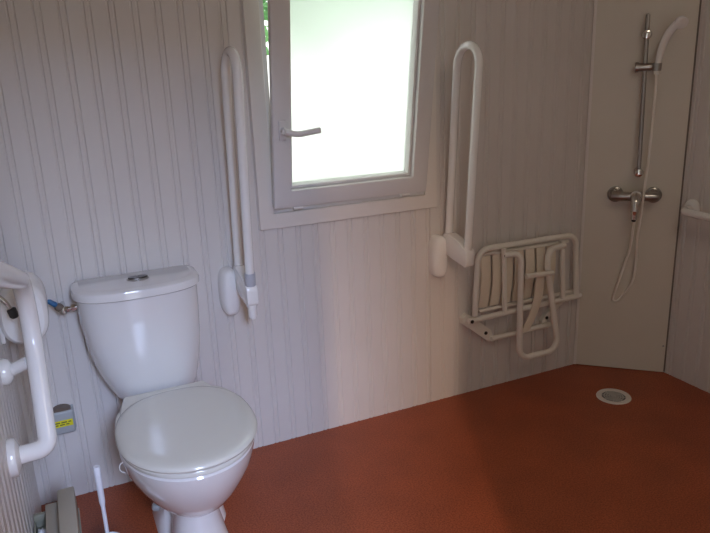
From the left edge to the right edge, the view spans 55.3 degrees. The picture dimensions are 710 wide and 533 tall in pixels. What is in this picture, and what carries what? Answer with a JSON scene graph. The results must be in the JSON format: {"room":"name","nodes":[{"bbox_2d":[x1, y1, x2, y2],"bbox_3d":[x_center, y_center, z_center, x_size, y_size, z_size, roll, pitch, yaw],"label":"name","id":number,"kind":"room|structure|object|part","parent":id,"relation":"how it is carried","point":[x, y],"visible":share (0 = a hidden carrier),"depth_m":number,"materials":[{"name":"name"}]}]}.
{"room":"accessible bathroom","nodes":[
{"label":"accessible bathroom","id":0,"kind":"room"},
{"bbox_2d":[0,338,40,532],"bbox_3d":[-0.848,-0.125,1.338,0.070,2.400,1.550,-9,18,-23],"label":"wall","id":1,"kind":"structure","parent":0,"point":[19,496],"depth_m":1.82,"materials":[{"name":"white plastic"}]},
{"bbox_2d":[0,271,48,343],"bbox_3d":[-0.974,0.123,1.985,0.135,0.198,0.261,-9,18,-23],"label":"dispenser","id":2,"kind":"object","parent":1,"relation":"attached to","point":[10,328],"visible":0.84,"depth_m":1.94,"materials":[{"name":"white plastic"}]},
{"bbox_3d":[-1.045,0.130,1.996,0.012,0.156,0.155,-9,18,-23],"label":"wall plate","id":3,"kind":"part","parent":2,"relation":"part of","materials":[{"name":"white plastic"}]},
{"bbox_3d":[-0.977,0.086,1.874,0.052,0.065,0.086,-9,18,-23],"label":"paper arm","id":4,"kind":"part","parent":2,"relation":"part of","materials":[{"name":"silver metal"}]},
{"bbox_2d":[0,260,56,477],"bbox_3d":[-0.696,0.215,1.343,0.120,0.782,1.106,-9,18,-23],"label":"grab rail","id":5,"kind":"object","parent":1,"relation":"attached to","point":[11,277],"visible":1,"depth_m":1.76,"materials":[{"name":"white plastic"}]},
{"bbox_3d":[-0.906,0.269,1.830,0.074,0.059,0.034,-1,16,6],"label":"support arm","id":6,"kind":"part","parent":5,"relation":"part of","materials":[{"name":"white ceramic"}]},
{"bbox_2d":[0,0,593,504],"bbox_3d":[0.060,-0.527,2.587,2.820,2.400,0.070,-9,18,-23],"label":"wall","id":7,"kind":"structure","parent":0,"point":[113,157],"depth_m":2.52,"materials":[{"name":"white plastic"}]},
{"bbox_2d":[48,299,76,314],"bbox_3d":[-0.947,0.118,2.190,0.085,0.058,0.091,-9,18,-23],"label":"valve","id":8,"kind":"object","parent":7,"relation":"attached to","point":[60,307],"visible":0.92,"depth_m":2.16,"materials":[{"name":"silver metal"}]},
{"bbox_3d":[-0.958,0.116,2.146,0.031,0.029,0.018,-9,18,-23],"label":"tap handle","id":9,"kind":"part","parent":8,"relation":"part of","materials":[{"name":"blue plastic"}]},
{"bbox_2d":[66,304,76,311],"bbox_3d":[-0.913,0.133,2.178,0.038,0.026,0.024,-9,18,-23],"label":"outlet","id":10,"kind":"object","parent":8,"relation":"attached to","point":[73,307],"depth_m":2.17,"materials":[{"name":"silver metal"}]},
{"bbox_2d":[53,404,76,434],"bbox_3d":[-0.993,0.520,2.306,0.076,0.097,0.044,-9,18,-23],"label":"junction box","id":11,"kind":"object","parent":7,"relation":"attached to","point":[65,421],"visible":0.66,"depth_m":2.29,"materials":[{"name":"grey plastic"}]},
{"bbox_2d":[218,46,258,319],"bbox_3d":[-0.407,-0.245,2.255,0.104,0.922,0.256,-9,18,-23],"label":"grab rail","id":12,"kind":"object","parent":7,"relation":"attached to","point":[236,282],"visible":1,"depth_m":2.25,"materials":[{"name":"white plastic"}]},
{"bbox_3d":[-0.450,0.091,2.440,0.070,0.176,0.058,-9,18,-23],"label":"wall casing","id":13,"kind":"part","parent":12,"relation":"part of","materials":[{"name":"white plastic"}]},
{"bbox_2d":[459,233,581,359],"bbox_3d":[0.765,0.144,3.003,0.642,0.550,0.114,-9,18,-23],"label":"shower seat","id":14,"kind":"object","parent":7,"relation":"attached to","point":[502,260],"visible":1,"depth_m":2.96,"materials":[{"name":"beige plastic"}]},
{"bbox_3d":[0.749,0.293,3.061,0.325,0.029,0.022,-9,18,-23],"label":"rail","id":15,"kind":"part","parent":14,"relation":"part of","materials":[{"name":"beige plastic"}]},
{"bbox_3d":[0.761,0.029,2.976,0.582,0.314,0.025,-9,18,-23],"label":"seat frame","id":16,"kind":"part","parent":14,"relation":"part of","materials":[{"name":"beige plastic"}]},
{"bbox_3d":[0.790,0.164,2.993,0.330,0.516,0.047,-9,18,-23],"label":"drop leg","id":17,"kind":"part","parent":14,"relation":"part of","materials":[{"name":"beige plastic"}]},
{"bbox_2d":[41,364,709,532],"bbox_3d":[0.234,1.049,1.568,3.780,0.060,2.760,-9,18,-23],"label":"floor","id":18,"kind":"structure","parent":0,"point":[540,452],"depth_m":2.48,"materials":[{"name":"red plastic"}]},
{"bbox_2d":[33,487,81,532],"bbox_3d":[-0.821,0.830,1.898,0.125,0.252,0.348,-9,18,-23],"label":"waste bin","id":19,"kind":"object","parent":18,"relation":"on","point":[63,515],"visible":1,"depth_m":1.95,"materials":[{"name":"plastic"}]},
{"bbox_2d":[38,528,45,532],"bbox_3d":[-0.903,0.773,1.958,0.027,0.034,0.049,-9,18,-23],"label":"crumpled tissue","id":20,"kind":"object","parent":19,"relation":"on","point":[42,530],"visible":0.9,"depth_m":1.95,"materials":[{"name":"paper"}]},
{"bbox_3d":[-0.793,0.741,1.887,0.048,0.076,0.348,-9,18,-23],"label":"lid","id":21,"kind":"part","parent":19,"relation":"part of","materials":[{"name":"beige plastic"}]},
{"bbox_2d":[70,265,256,532],"bbox_3d":[-0.566,0.477,2.104,0.453,0.794,0.715,-9,18,-23],"label":"toilet","id":22,"kind":"object","parent":18,"relation":"on","point":[186,444],"visible":1,"depth_m":2.12,"materials":[{"name":"ceramic"}]},
{"bbox_3d":[-0.709,0.061,2.213,0.404,0.036,0.204,-9,18,-23],"label":"cistern lid","id":23,"kind":"part","parent":22,"relation":"part of","materials":[{"name":"ceramic"}]},
{"bbox_3d":[-0.506,0.487,2.033,0.394,0.016,0.524,-9,18,-23],"label":"seat","id":24,"kind":"part","parent":22,"relation":"part of","materials":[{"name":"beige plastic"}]},
{"bbox_3d":[-0.498,0.469,2.008,0.402,0.026,0.493,-9,18,-23],"label":"seat lid","id":25,"kind":"part","parent":22,"relation":"part of","materials":[{"name":"beige plastic"}]},
{"bbox_2d":[596,388,630,404],"bbox_3d":[1.133,0.568,2.970,0.146,0.005,0.146,-9,18,-23],"label":"floor drain","id":26,"kind":"object","parent":18,"relation":"on","point":[609,395],"visible":1,"depth_m":2.96,"materials":[{"name":"plastic"}]},
{"bbox_3d":[-0.723,0.862,2.012,0.092,0.120,0.092,-9,18,-23],"label":"brush holder","id":27,"kind":"object","parent":18,"relation":"on","visible":0},
{"bbox_2d":[93,465,108,532],"bbox_3d":[-0.728,0.737,1.975,0.055,0.356,0.055,-9,18,-23],"label":"toilet brush","id":28,"kind":"object","parent":27,"relation":"in","point":[96,469],"visible":1,"depth_m":1.94,"materials":[{"name":"white plastic"}]},
{"bbox_2d":[573,0,701,371],"bbox_3d":[1.214,-0.666,2.903,0.412,2.394,0.019,3,17,18],"label":"wall","id":29,"kind":"structure","parent":0,"point":[630,332],"depth_m":2.98,"materials":[{"name":"laminate"}]},
{"bbox_2d":[607,186,661,221],"bbox_3d":[1.214,-0.270,2.946,0.225,0.134,0.131,3,17,18],"label":"shower mixer","id":30,"kind":"object","parent":29,"relation":"attached to","point":[614,194],"visible":1,"depth_m":2.92,"materials":[{"name":"silver metal"}]},
{"bbox_3d":[1.204,-0.261,2.914,0.042,0.113,0.062,4,17,20],"label":"lever","id":31,"kind":"part","parent":30,"relation":"part of","materials":[{"name":"silver metal"}]},
{"bbox_2d":[634,13,661,176],"bbox_3d":[1.219,-0.708,2.840,0.106,0.666,0.078,7,19,28],"label":"riser rail","id":32,"kind":"object","parent":29,"relation":"attached to","point":[646,34],"visible":1,"depth_m":2.80,"materials":[{"name":"silver metal"}]},
{"bbox_2d":[612,16,688,301],"bbox_3d":[1.249,-0.407,2.892,0.054,1.233,0.230,-12,19,-31],"label":"shower","id":33,"kind":"object","parent":32,"relation":"attached to","point":[681,22],"visible":0.98,"depth_m":2.83,"materials":[{"name":"white plastic"}]},
{"bbox_2d":[665,0,709,392],"bbox_3d":[1.871,-0.410,1.950,0.070,2.400,2.620,-9,18,-23],"label":"wall","id":34,"kind":"structure","parent":0,"point":[688,346],"depth_m":2.93,"materials":[{"name":"white plastic"}]},
{"bbox_2d":[681,199,709,221],"bbox_3d":[1.573,-0.136,2.542,0.088,0.104,0.866,-9,18,-23],"label":"grab rail","id":35,"kind":"object","parent":34,"relation":"attached to","point":[691,208],"visible":1,"depth_m":2.83,"materials":[{"name":"white plastic"}]},
{"label":"outside","id":36,"kind":"structure","parent":0,"visible":0},
{"bbox_3d":[-0.914,1.045,2.513,28.000,0.100,28.000,-9,18,-23],"label":"ground","id":37,"kind":"structure","parent":36,"visible":0},
{"bbox_2d":[263,0,268,55],"bbox_3d":[-0.323,-1.837,5.657,3.069,3.628,2.000,-9,18,-23],"label":"tree","id":38,"kind":"object","parent":37,"relation":"on","point":[265,6],"visible":0.02,"depth_m":5.36,"materials":[{"name":"green plant"}]}
]}

